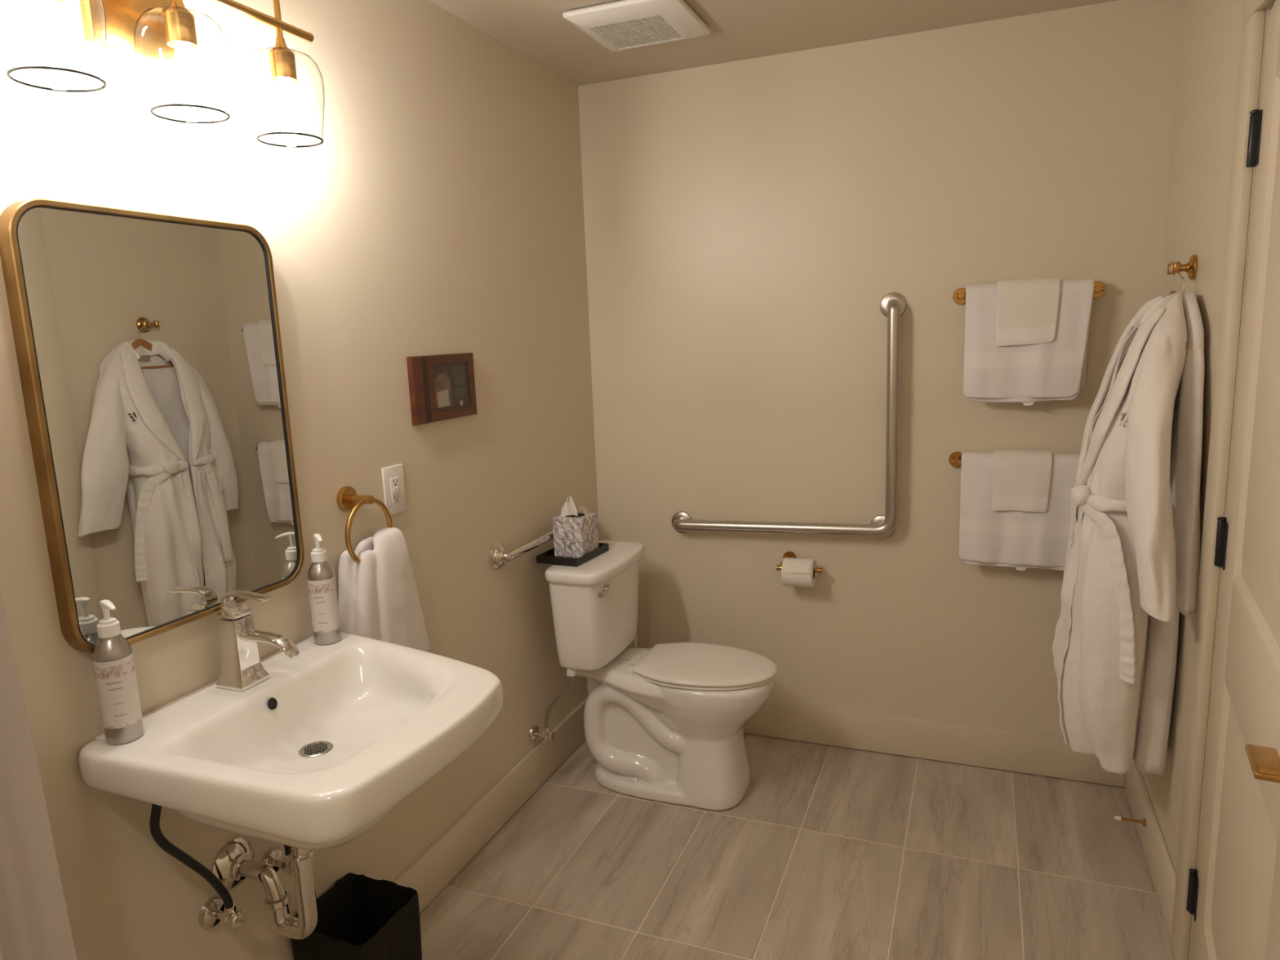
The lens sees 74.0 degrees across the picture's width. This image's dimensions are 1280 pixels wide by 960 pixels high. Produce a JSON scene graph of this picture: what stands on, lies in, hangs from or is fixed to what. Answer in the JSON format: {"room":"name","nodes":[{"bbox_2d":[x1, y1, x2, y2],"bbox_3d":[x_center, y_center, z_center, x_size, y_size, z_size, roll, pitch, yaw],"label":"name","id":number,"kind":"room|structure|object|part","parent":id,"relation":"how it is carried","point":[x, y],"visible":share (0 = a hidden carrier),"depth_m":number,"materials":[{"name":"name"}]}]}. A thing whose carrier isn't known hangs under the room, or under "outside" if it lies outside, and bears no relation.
{"room":"hotel bathroom","nodes":[
{"label":"hotel bathroom","id":0,"kind":"room"},
{"bbox_2d":[0,0,599,959],"bbox_3d":[-0.920,0.085,1.616,0.100,2.540,3.950,2,11,22],"label":"wall","id":1,"kind":"structure","parent":0,"point":[438,209],"depth_m":2.02,"materials":[{"name":"beige paint"}]},
{"bbox_2d":[0,198,304,653],"bbox_3d":[-0.858,-0.107,1.579,0.029,0.747,0.520,2,11,22],"label":"mirror","id":2,"kind":"object","parent":1,"relation":"attached to","point":[148,349],"visible":0.92,"depth_m":1.51,"materials":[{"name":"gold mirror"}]},
{"bbox_2d":[0,0,324,147],"bbox_3d":[-0.801,-0.756,1.452,0.192,0.256,0.631,2,11,22],"label":"vanity light","id":3,"kind":"object","parent":1,"relation":"attached to","point":[163,33],"visible":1,"depth_m":1.45,"materials":[{"name":"gold metal"}]},
{"bbox_2d":[31,0,65,66],"bbox_3d":[-0.863,-0.677,1.239,0.047,0.141,0.047,2,11,22],"label":"bulb","id":4,"kind":"object","parent":3,"relation":"attached to","point":[50,26],"depth_m":1.23,"materials":[{"name":"glass"}]},
{"bbox_3d":[-0.863,-0.669,1.241,0.145,0.160,0.145,2,11,22],"label":"lamp shade","id":5,"kind":"part","parent":3,"relation":"part of","materials":[{"name":"clear glass"}]},
{"bbox_3d":[-0.881,-0.808,1.474,0.024,0.135,0.176,2,11,22],"label":"plate","id":6,"kind":"part","parent":3,"relation":"part of","materials":[{"name":"gold metal"}]},
{"bbox_3d":[-0.782,-0.834,1.429,0.048,0.097,0.048,2,11,22],"label":"stem","id":7,"kind":"part","parent":3,"relation":"part of","materials":[{"name":"gold metal"}]},
{"bbox_2d":[163,10,198,103],"bbox_3d":[-0.778,-0.717,1.450,0.047,0.141,0.047,2,11,22],"label":"bulb","id":8,"kind":"object","parent":3,"relation":"attached to","point":[180,25],"depth_m":1.44,"materials":[{"name":"white glass"}]},
{"bbox_3d":[-0.778,-0.709,1.451,0.145,0.160,0.145,2,11,22],"label":"lamp shade","id":9,"kind":"part","parent":3,"relation":"part of","materials":[{"name":"clear glass"}]},
{"bbox_3d":[-0.697,-0.874,1.640,0.048,0.097,0.048,2,11,22],"label":"stem","id":10,"kind":"part","parent":3,"relation":"part of","materials":[{"name":"gold metal"}]},
{"bbox_2d":[268,50,297,130],"bbox_3d":[-0.693,-0.756,1.660,0.047,0.141,0.047,2,11,22],"label":"bulb","id":11,"kind":"object","parent":3,"relation":"attached to","point":[282,63],"depth_m":1.65,"materials":[{"name":"white glass"}]},
{"bbox_3d":[-0.693,-0.749,1.662,0.145,0.160,0.145,2,11,22],"label":"lamp shade","id":12,"kind":"part","parent":3,"relation":"part of","materials":[{"name":"clear glass"}]},
{"bbox_2d":[149,804,245,929],"bbox_3d":[-0.845,0.710,1.600,0.085,0.395,0.176,2,11,22],"label":"valve","id":13,"kind":"object","parent":1,"relation":"attached to","point":[222,908],"visible":0.87,"depth_m":1.64,"materials":[{"name":"black rubber"}]},
{"bbox_3d":[-0.795,0.866,1.672,0.019,0.033,0.035,2,11,22],"label":"valve handle","id":14,"kind":"part","parent":13,"relation":"part of","materials":[{"name":"silver metal"}]},
{"bbox_2d":[261,844,293,876],"bbox_3d":[-0.774,0.703,1.788,0.076,0.318,0.091,2,11,22],"label":"valve","id":15,"kind":"object","parent":1,"relation":"attached to","point":[273,857],"visible":0.27,"depth_m":1.82,"materials":[{"name":"silver metal"}]},
{"bbox_3d":[-0.737,0.828,1.814,0.019,0.033,0.035,2,11,22],"label":"valve handle","id":16,"kind":"part","parent":15,"relation":"part of","materials":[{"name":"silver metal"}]},
{"bbox_2d":[79,631,502,850],"bbox_3d":[-0.572,0.487,1.611,0.571,0.168,0.622,2,11,22],"label":"sink","id":17,"kind":"object","parent":1,"relation":"attached to","point":[313,755],"visible":0.94,"depth_m":1.50,"materials":[{"name":"white ceramic"}]},
{"bbox_2d":[93,599,144,745],"bbox_3d":[-0.890,0.322,1.439,0.058,0.247,0.058,-6,10,-19],"label":"pump bottle","id":18,"kind":"object","parent":17,"relation":"on","point":[113,663],"visible":1,"depth_m":1.42,"materials":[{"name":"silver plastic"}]},
{"bbox_2d":[95,680,126,716],"bbox_3d":[-0.891,0.367,1.424,0.049,0.060,0.013,-1,10,8],"label":"print","id":19,"kind":"object","parent":18,"relation":"on","point":[112,695],"depth_m":1.42,"materials":[{"name":"grey paper"}]},
{"bbox_2d":[215,589,299,691],"bbox_3d":[-0.738,0.309,1.643,0.176,0.189,0.070,2,11,22],"label":"faucet","id":20,"kind":"object","parent":17,"relation":"on","point":[242,669],"visible":1,"depth_m":1.64,"materials":[{"name":"silver metal"}]},
{"bbox_3d":[-0.789,0.254,1.653,0.047,0.022,0.047,2,11,22],"label":"handle","id":21,"kind":"part","parent":20,"relation":"part of","materials":[{"name":"silver metal"}]},
{"bbox_3d":[-0.759,0.232,1.637,0.109,0.032,0.027,2,11,22],"label":"lever","id":22,"kind":"part","parent":20,"relation":"part of","materials":[{"name":"silver metal"}]},
{"bbox_3d":[-0.716,0.315,1.635,0.128,0.046,0.030,2,11,22],"label":"spout","id":23,"kind":"part","parent":20,"relation":"part of","materials":[{"name":"silver metal"}]},
{"bbox_2d":[211,836,318,939],"bbox_3d":[-0.737,0.742,1.693,0.218,0.355,0.104,2,11,22],"label":"trap","id":24,"kind":"object","parent":17,"relation":"attached to","point":[234,862],"visible":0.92,"depth_m":1.70,"materials":[{"name":"silver metal"}]},
{"bbox_2d":[306,533,341,644],"bbox_3d":[-0.702,0.238,1.876,0.058,0.247,0.058,2,11,22],"label":"pump bottle","id":25,"kind":"object","parent":17,"relation":"on","point":[321,578],"visible":1,"depth_m":1.86,"materials":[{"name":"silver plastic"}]},
{"bbox_2d":[308,595,327,623],"bbox_3d":[-0.711,0.283,1.864,0.049,0.060,0.013,3,11,28],"label":"print","id":26,"kind":"object","parent":25,"relation":"on","point":[318,603],"depth_m":1.86,"materials":[{"name":"grey paper"}]},
{"bbox_2d":[337,486,392,564],"bbox_3d":[-0.664,0.109,2.021,0.076,0.189,0.163,2,11,22],"label":"towel ring","id":27,"kind":"object","parent":1,"relation":"attached to","point":[348,500],"visible":0.78,"depth_m":2.00,"materials":[{"name":"gold metal"}]},
{"bbox_3d":[-0.661,0.046,2.007,0.065,0.021,0.021,2,11,22],"label":"post","id":28,"kind":"part","parent":27,"relation":"part of","materials":[{"name":"gold metal"}]},
{"bbox_2d":[381,463,406,515],"bbox_3d":[-0.631,0.026,2.186,0.010,0.126,0.082,2,11,22],"label":"wall outlet","id":29,"kind":"object","parent":1,"relation":"attached to","point":[393,477],"visible":0.95,"depth_m":2.18,"materials":[{"name":"white plastic"}]},
{"bbox_2d":[390,475,400,503],"bbox_3d":[-0.629,0.026,2.185,0.003,0.067,0.033,2,11,22],"label":"receptacle","id":30,"kind":"object","parent":29,"relation":"attached to","point":[395,481],"depth_m":2.18,"materials":[{"name":"white plastic"}]},
{"bbox_2d":[406,352,476,425],"bbox_3d":[-0.546,-0.259,2.368,0.016,0.180,0.294,2,11,22],"label":"framed sign","id":31,"kind":"object","parent":1,"relation":"attached to","point":[443,391],"visible":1,"depth_m":2.35,"materials":[{"name":"brown wood"}]},
{"bbox_2d":[452,365,466,397],"bbox_3d":[-0.517,-0.281,2.427,0.001,0.089,0.062,2,11,22],"label":"print","id":32,"kind":"object","parent":31,"relation":"attached to","point":[456,366],"depth_m":2.43},
{"bbox_2d":[393,696,587,913],"bbox_3d":[-0.823,1.213,1.790,0.015,0.147,3.750,2,11,22],"label":"baseboard","id":33,"kind":"structure","parent":1,"relation":"attached to","point":[429,873],"depth_m":2.65,"materials":[{"name":"beige paint"}]},
{"bbox_2d":[488,504,590,569],"bbox_3d":[-0.313,0.187,2.930,0.057,0.084,0.690,2,11,22],"label":"grab bar","id":34,"kind":"object","parent":1,"relation":"attached to","point":[499,556],"visible":0.69,"depth_m":2.67,"materials":[{"name":"silver metal"}]},
{"bbox_2d":[528,668,576,742],"bbox_3d":[-0.293,0.765,2.873,0.172,0.284,0.060,2,11,22],"label":"supply valve","id":35,"kind":"object","parent":1,"relation":"attached to","point":[534,733],"visible":0.99,"depth_m":2.89,"materials":[{"name":"silver metal"}]},
{"bbox_3d":[-0.306,0.875,2.899,0.019,0.033,0.035,2,11,22],"label":"valve handle","id":36,"kind":"part","parent":35,"relation":"part of","materials":[{"name":"silver metal"}]},
{"bbox_3d":[-0.186,-0.699,0.705,1.891,0.052,0.052,2,11,22],"label":"shower rod","id":37,"kind":"object","parent":1,"relation":"attached to","visible":0},
{"bbox_2d":[0,589,77,959],"bbox_3d":[-0.905,0.292,1.183,0.222,2.094,0.043,2,11,22],"label":"shower curtain","id":38,"kind":"object","parent":37,"relation":"hanging from","point":[35,925],"visible":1,"depth_m":1.21,"materials":[{"name":"grey fabric"}]},
{"bbox_2d":[337,527,430,651],"bbox_3d":[-0.626,0.289,2.080,0.097,0.340,0.247,2,11,22],"label":"hand towel","id":39,"kind":"object","parent":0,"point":[378,599],"visible":0.8,"depth_m":2.03,"materials":[{"name":"white fabric"}]},
{"bbox_2d":[429,0,1117,85],"bbox_3d":[-0.043,-1.137,1.030,1.892,0.100,3.750,2,11,22],"label":"ceiling","id":40,"kind":"structure","parent":0,"point":[537,29],"depth_m":2.55,"materials":[{"name":"beige paint"}]},
{"bbox_2d":[562,0,711,51],"bbox_3d":[-0.001,-1.316,2.457,0.332,0.037,0.326,2,11,22],"label":"exhaust fan","id":41,"kind":"object","parent":40,"relation":"attached to","point":[623,24],"visible":1,"depth_m":2.40,"materials":[{"name":"white plastic"}]},
{"bbox_2d":[419,733,1174,959],"bbox_3d":[0.099,1.366,1.446,1.992,0.100,3.750,2,11,22],"label":"floor","id":42,"kind":"structure","parent":0,"point":[828,852],"depth_m":2.44,"materials":[{"name":"beige tile"}]},
{"bbox_2d":[290,872,422,959],"bbox_3d":[-0.641,1.105,1.949,0.215,0.294,0.205,2,11,22],"label":"trash can","id":43,"kind":"object","parent":42,"relation":"on","point":[361,917],"visible":0.88,"depth_m":1.98,"materials":[{"name":"black plastic"}]},
{"bbox_2d":[545,539,777,810],"bbox_3d":[0.108,0.658,2.891,0.726,0.796,0.453,2,11,22],"label":"toilet","id":44,"kind":"object","parent":42,"relation":"on","point":[664,722],"visible":0.96,"depth_m":2.80,"materials":[{"name":"white ceramic"}]},
{"bbox_2d":[536,542,608,566],"bbox_3d":[-0.228,0.250,2.908,0.156,0.025,0.224,3,11,26],"label":"tray","id":45,"kind":"object","parent":44,"relation":"on","point":[548,557],"visible":0.68,"depth_m":2.83,"materials":[{"name":"black"}]},
{"bbox_2d":[552,494,598,558],"bbox_3d":[-0.221,0.149,2.903,0.112,0.209,0.112,3,11,26],"label":"tissue box","id":46,"kind":"object","parent":45,"relation":"on","point":[575,534],"visible":1,"depth_m":2.87,"materials":[{"name":"grey cardboard"}]},
{"bbox_3d":[-0.141,0.447,2.951,0.194,0.302,0.426,2,11,22],"label":"tank","id":47,"kind":"part","parent":44,"relation":"part of","materials":[{"name":"white ceramic"}]},
{"bbox_3d":[-0.139,0.278,2.919,0.224,0.040,0.453,2,11,22],"label":"tank lid","id":48,"kind":"part","parent":44,"relation":"part of","materials":[{"name":"white ceramic"}]},
{"bbox_3d":[-0.111,0.362,2.725,0.021,0.026,0.087,1,10,17],"label":"lever arm","id":49,"kind":"part","parent":44,"relation":"part of","materials":[{"name":"silver metal"}]},
{"bbox_3d":[-0.102,0.357,2.771,0.022,0.037,0.037,2,11,22],"label":"flush lever","id":50,"kind":"part","parent":44,"relation":"part of","materials":[{"name":"silver metal"}]},
{"bbox_3d":[0.116,0.839,2.922,0.700,0.429,0.349,2,11,22],"label":"bowl","id":51,"kind":"part","parent":44,"relation":"part of","materials":[{"name":"white ceramic"}]},
{"bbox_3d":[0.227,0.630,2.837,0.452,0.012,0.342,2,11,22],"label":"seat","id":52,"kind":"part","parent":44,"relation":"part of","materials":[{"name":"white plastic"}]},
{"bbox_3d":[0.227,0.613,2.834,0.466,0.020,0.352,2,11,22],"label":"seat lid","id":53,"kind":"part","parent":44,"relation":"part of","materials":[{"name":"white plastic"}]},
{"bbox_2d":[577,0,1180,736],"bbox_3d":[0.716,-0.219,3.004,1.892,2.540,0.100,2,11,22],"label":"wall","id":54,"kind":"structure","parent":0,"point":[749,223],"depth_m":2.92,"materials":[{"name":"beige paint"}]},
{"bbox_2d":[671,292,906,538],"bbox_3d":[0.488,-0.203,3.001,0.852,0.862,0.079,2,11,22],"label":"grab bar","id":55,"kind":"object","parent":54,"relation":"attached to","point":[893,305],"visible":1,"depth_m":2.87,"materials":[{"name":"silver metal"}]},
{"bbox_2d":[776,551,822,573],"bbox_3d":[0.579,0.296,3.058,0.163,0.056,0.080,2,11,22],"label":"paper holder","id":56,"kind":"object","parent":54,"relation":"attached to","point":[788,554],"visible":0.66,"depth_m":3.08,"materials":[{"name":"brown metal"}]},
{"bbox_2d":[781,557,816,587],"bbox_3d":[0.569,0.331,3.034,0.108,0.101,0.101,2,11,22],"label":"toilet roll","id":57,"kind":"object","parent":56,"relation":"on","point":[797,572],"visible":0.99,"depth_m":3.00,"materials":[{"name":"white paper"}]},
{"bbox_3d":[0.568,0.319,3.035,0.163,0.021,0.021,2,11,22],"label":"rod","id":58,"kind":"part","parent":56,"relation":"part of","materials":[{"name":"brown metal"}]},
{"bbox_2d":[743,699,1124,786],"bbox_3d":[0.738,0.917,3.147,1.861,0.147,0.015,2,11,22],"label":"baseboard","id":59,"kind":"structure","parent":54,"relation":"attached to","point":[1024,752],"depth_m":3.02,"materials":[{"name":"beige paint"}]},
{"bbox_2d":[948,451,961,467],"bbox_3d":[1.227,-0.058,2.737,0.438,0.052,0.066,2,11,22],"label":"towel bar","id":60,"kind":"object","parent":54,"relation":"attached to","point":[955,458],"visible":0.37,"depth_m":2.83,"materials":[{"name":"brown metal"}]},
{"bbox_3d":[1.046,-0.063,2.804,0.017,0.017,0.057,2,11,22],"label":"post","id":61,"kind":"part","parent":60,"relation":"part of","materials":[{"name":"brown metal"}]},
{"bbox_3d":[1.219,-0.053,2.714,0.414,0.016,0.016,2,11,22],"label":"rail","id":62,"kind":"part","parent":60,"relation":"part of","materials":[{"name":"brown metal"}]},
{"bbox_2d":[958,452,1079,570],"bbox_3d":[1.220,0.102,2.736,0.353,0.379,0.077,2,11,22],"label":"bath towel","id":63,"kind":"object","parent":60,"relation":"hanging from","point":[1020,540],"visible":0.73,"depth_m":2.73,"materials":[{"name":"white fabric"}]},
{"bbox_2d":[991,450,1052,512],"bbox_3d":[1.222,0.001,2.719,0.170,0.192,0.090,2,11,22],"label":"washcloth","id":64,"kind":"object","parent":63,"relation":"on","point":[1021,479],"visible":0.99,"depth_m":2.69,"materials":[{"name":"white fabric"}]},
{"bbox_2d":[952,280,1105,304],"bbox_3d":[1.207,-0.584,2.646,0.438,0.052,0.066,2,11,22],"label":"towel bar","id":65,"kind":"object","parent":54,"relation":"attached to","point":[959,295],"visible":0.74,"depth_m":2.68,"materials":[{"name":"brown metal"}]},
{"bbox_3d":[1.026,-0.588,2.713,0.017,0.017,0.057,2,11,22],"label":"post","id":66,"kind":"part","parent":65,"relation":"part of","materials":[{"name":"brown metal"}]},
{"bbox_2d":[963,278,1093,405],"bbox_3d":[1.202,-0.423,2.645,0.357,0.379,0.076,2,11,22],"label":"bath towel","id":67,"kind":"object","parent":65,"relation":"hanging from","point":[1055,370],"visible":0.86,"depth_m":2.63,"materials":[{"name":"white fabric"}]},
{"bbox_2d":[995,277,1060,346],"bbox_3d":[1.199,-0.519,2.630,0.174,0.203,0.090,2,11,22],"label":"washcloth","id":68,"kind":"object","parent":67,"relation":"on","point":[1027,309],"visible":0.98,"depth_m":2.60,"materials":[{"name":"white fabric"}]},
{"bbox_3d":[1.199,-0.579,2.623,0.414,0.016,0.016,2,11,22],"label":"rail","id":69,"kind":"part","parent":65,"relation":"part of","materials":[{"name":"brown metal"}]},
{"bbox_3d":[1.384,-0.577,2.570,0.017,0.017,0.057,2,11,22],"label":"post","id":70,"kind":"part","parent":65,"relation":"part of","materials":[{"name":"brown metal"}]},
{"bbox_2d":[1140,0,1275,959],"bbox_3d":[0.930,0.142,0.878,0.100,2.540,3.950,2,11,22],"label":"wall","id":71,"kind":"structure","parent":0,"point":[1210,31],"depth_m":2.10,"materials":[{"name":"beige paint"}]},
{"bbox_2d":[1114,815,1146,826],"bbox_3d":[1.423,0.988,2.465,0.079,0.022,0.022,2,11,22],"label":"stopper","id":72,"kind":"object","parent":71,"relation":"attached to","point":[1143,821],"visible":1,"depth_m":2.46,"materials":[{"name":"gold metal"}]},
{"bbox_3d":[1.426,0.988,2.464,0.056,0.008,0.008,2,11,22],"label":"rod","id":73,"kind":"part","parent":72,"relation":"part of","materials":[{"name":"gold metal"}]},
{"bbox_2d":[1124,759,1176,938],"bbox_3d":[1.466,1.011,2.446,0.015,0.147,0.790,2,11,22],"label":"baseboard","id":74,"kind":"structure","parent":71,"relation":"attached to","point":[1162,873],"depth_m":2.35,"materials":[{"name":"beige paint"}]},
{"bbox_2d":[1134,292,1204,774],"bbox_3d":[1.372,0.139,2.244,0.083,1.234,0.659,2,11,22],"label":"bathrobe","id":75,"kind":"object","parent":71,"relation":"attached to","point":[1186,446],"visible":0.57,"depth_m":2.02,"materials":[{"name":"white fabric"}]},
{"bbox_2d":[1167,254,1197,279],"bbox_3d":[1.377,-0.539,2.156,0.055,0.062,0.073,2,11,22],"label":"robe hook","id":76,"kind":"object","parent":71,"relation":"attached to","point":[1190,268],"visible":0.95,"depth_m":2.13,"materials":[{"name":"brown metal"}]},
{"bbox_2d":[1168,261,1186,350],"bbox_3d":[1.329,-0.439,2.121,0.012,0.215,0.344,2,11,22],"label":"clothes hanger","id":77,"kind":"object","parent":76,"relation":"hanging from","point":[1172,291],"visible":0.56,"depth_m":2.11,"materials":[{"name":"brown wood"}]},
{"bbox_2d":[1052,293,1186,773],"bbox_3d":[1.253,0.144,2.223,0.255,1.230,0.724,1,10,18],"label":"bathrobe","id":78,"kind":"object","parent":77,"relation":"hanging from","point":[1118,571],"visible":1,"depth_m":2.12,"materials":[{"name":"white fabric"}]},
{"bbox_2d":[1177,261,1185,293],"bbox_3d":[1.358,-0.438,2.125,0.012,0.221,0.290,2,11,22],"label":"clothes hanger","id":79,"kind":"object","parent":76,"relation":"hanging from","point":[1178,261],"visible":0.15,"depth_m":2.12,"materials":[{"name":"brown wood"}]},
{"bbox_2d":[1170,0,1274,959],"bbox_3d":[1.101,0.165,1.390,0.079,2.205,1.111,2,11,22],"label":"trim","id":80,"kind":"structure","parent":71,"relation":"attached to","point":[1254,11],"depth_m":1.82,"materials":[{"name":"beige paint"}]},
{"bbox_2d":[1186,0,1279,959],"bbox_3d":[1.037,0.204,1.436,0.085,2.096,0.932,3,11,28],"label":"door","id":81,"kind":"structure","parent":71,"relation":"in","point":[1233,895],"depth_m":1.55,"materials":[{"name":"beige paint"}]},
{"bbox_3d":[1.091,1.126,1.578,0.035,0.228,0.608,3,11,28],"label":"rail","id":82,"kind":"part","parent":81,"relation":"part of","materials":[{"name":"beige paint"}]},
{"bbox_3d":[1.065,0.737,1.516,0.010,0.560,0.608,3,11,28],"label":"panel","id":83,"kind":"part","parent":81,"relation":"part of","materials":[{"name":"beige paint"}]},
{"bbox_3d":[1.061,0.356,1.445,0.035,0.215,0.608,3,11,28],"label":"rail","id":84,"kind":"part","parent":81,"relation":"part of","materials":[{"name":"beige paint"}]},
{"bbox_3d":[1.029,-0.215,1.351,0.010,0.945,0.608,3,11,28],"label":"panel","id":85,"kind":"part","parent":81,"relation":"part of","materials":[{"name":"beige paint"}]},
{"bbox_3d":[0.842,0.381,1.142,0.036,0.009,0.090,3,11,28],"label":"lever","id":86,"kind":"part","parent":81,"relation":"part of","materials":[{"name":"gold metal"}]},
{"bbox_3d":[0.835,0.386,1.110,0.045,0.064,0.064,3,11,28],"label":"handle","id":87,"kind":"part","parent":81,"relation":"part of","materials":[{"name":"gold metal"}]},
{"bbox_3d":[1.019,-0.753,1.252,0.035,0.148,0.608,3,11,28],"label":"rail","id":88,"kind":"part","parent":81,"relation":"part of","materials":[{"name":"beige paint"}]}
]}

